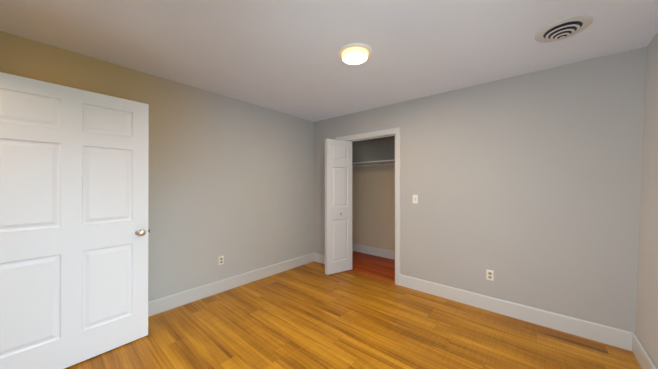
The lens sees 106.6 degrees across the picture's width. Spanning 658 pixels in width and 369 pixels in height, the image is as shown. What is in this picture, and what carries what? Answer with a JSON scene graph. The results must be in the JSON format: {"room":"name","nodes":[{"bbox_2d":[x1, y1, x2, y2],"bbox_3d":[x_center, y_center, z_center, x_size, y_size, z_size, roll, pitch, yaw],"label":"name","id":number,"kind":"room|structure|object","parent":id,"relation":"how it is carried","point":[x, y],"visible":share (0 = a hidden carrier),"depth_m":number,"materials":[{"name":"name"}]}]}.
{"room":"empty bedroom","nodes":[
{"label":"empty bedroom","id":0,"kind":"room"},
{"bbox_2d":[0,31,313,301],"bbox_3d":[-1.579,0.077,2.876,0.120,2.520,6.120,0,0,41],"label":"wall","id":1,"kind":"structure","parent":0,"point":[231,180],"depth_m":2.92,"materials":[{"name":"grey paint"}]},
{"bbox_2d":[218,256,223,264],"bbox_3d":[-1.341,0.946,3.051,0.009,0.108,0.066,0,0,41],"label":"electrical outlet","id":2,"kind":"object","parent":1,"relation":"attached to","point":[220,260],"visible":1,"depth_m":3.04,"materials":[{"name":"white plastic"}]},
{"bbox_2d":[148,253,311,316],"bbox_3d":[-1.387,1.264,2.994,0.014,0.146,3.445,0,0,41],"label":"baseboard","id":3,"kind":"structure","parent":1,"relation":"attached to","point":[169,302],"depth_m":3.02,"materials":[{"name":"white wood"}]},
{"bbox_2d":[0,0,657,121],"bbox_3d":[-0.153,-1.180,1.648,3.889,0.212,6.120,0,0,41],"label":"ceiling","id":4,"kind":"structure","parent":0,"point":[281,56],"depth_m":1.89,"materials":[{"name":"paint"}]},
{"bbox_2d":[338,43,371,64],"bbox_3d":[0.218,-1.078,2.061,0.290,0.056,0.290,0,0,41],"label":"ceiling light","id":5,"kind":"object","parent":4,"relation":"attached to","point":[355,53],"visible":1,"depth_m":2.00,"materials":[{"name":"white glass"}]},
{"bbox_2d":[535,15,592,41],"bbox_3d":[1.647,-1.065,1.732,0.296,0.057,0.296,0,0,41],"label":"ceiling vent","id":6,"kind":"object","parent":4,"relation":"in","point":[563,28],"visible":1,"depth_m":1.69,"materials":[{"name":"white metal"}]},
{"bbox_2d":[65,251,641,368],"bbox_3d":[-0.153,1.384,1.642,3.889,0.100,6.120,0,0,41],"label":"floor","id":7,"kind":"structure","parent":0,"point":[365,312],"depth_m":2.18,"materials":[{"name":"brown wood"}]},
{"bbox_2d":[352,136,394,250],"bbox_3d":[1.229,0.080,4.415,2.120,2.520,0.120,0,0,41],"label":"wall","id":8,"kind":"structure","parent":0,"point":[373,206],"depth_m":4.63,"materials":[{"name":"paint"}]},
{"bbox_2d":[352,159,394,166],"bbox_3d":[1.014,-0.379,4.259,2.000,0.049,0.400,0,0,41],"label":"closet shelf","id":9,"kind":"object","parent":8,"relation":"attached to","point":[374,163],"visible":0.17,"depth_m":4.48,"materials":[{"name":"white wood"}]},
{"bbox_2d":[352,243,394,259],"bbox_3d":[1.140,1.267,4.401,2.000,0.146,0.014,0,0,41],"label":"baseboard","id":10,"kind":"structure","parent":8,"relation":"attached to","point":[384,253],"depth_m":4.62,"materials":[{"name":"white wood"}]},
{"bbox_2d":[314,47,646,332],"bbox_3d":[1.200,0.077,3.119,3.769,2.520,0.120,0,0,41],"label":"wall","id":11,"kind":"structure","parent":0,"point":[526,188],"depth_m":2.39,"materials":[{"name":"grey paint"}]},
{"bbox_2d":[312,253,324,263],"bbox_3d":[-0.068,1.267,4.123,0.475,0.146,0.014,0,0,41],"label":"baseboard","id":12,"kind":"structure","parent":11,"relation":"attached to","point":[319,258],"depth_m":4.21,"materials":[{"name":"white wood"}]},
{"bbox_2d":[325,139,351,274],"bbox_3d":[0.160,0.319,3.727,0.468,2.016,0.102,0,0,-33],"label":"bifold door","id":13,"kind":"structure","parent":11,"relation":"in","point":[338,206],"depth_m":3.70,"materials":[{"name":"white wood"}]},
{"bbox_2d":[336,127,399,285],"bbox_3d":[0.527,0.290,3.609,1.100,2.097,0.018,0,0,41],"label":"trim","id":14,"kind":"structure","parent":11,"relation":"attached to","point":[396,131],"depth_m":3.27,"materials":[{"name":"white wood"}]},
{"bbox_2d":[349,134,394,141],"bbox_3d":[0.572,0.320,3.661,0.982,2.038,0.120,0,0,41],"label":"door frame","id":15,"kind":"structure","parent":11,"relation":"in","point":[390,135],"depth_m":3.57,"materials":[{"name":"white wood"}]},
{"bbox_2d":[413,195,417,203],"bbox_3d":[1.093,0.188,3.119,0.066,0.108,0.019,0,0,41],"label":"light switch","id":16,"kind":"object","parent":11,"relation":"attached to","point":[415,199],"visible":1,"depth_m":3.12,"materials":[{"name":"white plastic"}]},
{"bbox_2d":[486,269,493,280],"bbox_3d":[1.705,0.961,2.596,0.066,0.108,0.009,0,0,41],"label":"electrical outlet","id":17,"kind":"object","parent":11,"relation":"attached to","point":[489,274],"visible":1,"depth_m":2.59,"materials":[{"name":"white plastic"}]},
{"bbox_2d":[400,274,627,349],"bbox_3d":[1.677,1.263,2.617,1.935,0.146,0.014,0,0,41],"label":"baseboard","id":18,"kind":"structure","parent":11,"relation":"attached to","point":[622,339],"depth_m":2.39,"materials":[{"name":"white wood"}]},
{"bbox_2d":[635,32,657,368],"bbox_3d":[0.921,0.070,0.057,0.188,2.520,5.120,0,0,41],"label":"wall","id":19,"kind":"structure","parent":0,"point":[646,329],"depth_m":1.78,"materials":[{"name":"grey paint"}]},
{"bbox_2d":[628,331,656,368],"bbox_3d":[1.314,1.258,0.663,0.014,0.146,3.445,0,0,41],"label":"baseboard","id":20,"kind":"structure","parent":19,"relation":"attached to","point":[634,345],"depth_m":1.81,"materials":[{"name":"white wood"}]},
{"bbox_3d":[-1.878,0.299,1.066,0.984,2.066,0.120,0,0,41],"label":"door frame","id":21,"kind":"structure","parent":0,"visible":0},
{"bbox_2d":[0,72,149,368],"bbox_3d":[-1.904,0.307,1.816,0.166,2.030,0.953,0,0,41],"label":"entry door","id":22,"kind":"structure","parent":21,"relation":"attached to","point":[74,230],"depth_m":1.78,"materials":[{"name":"white wood"}]}
]}

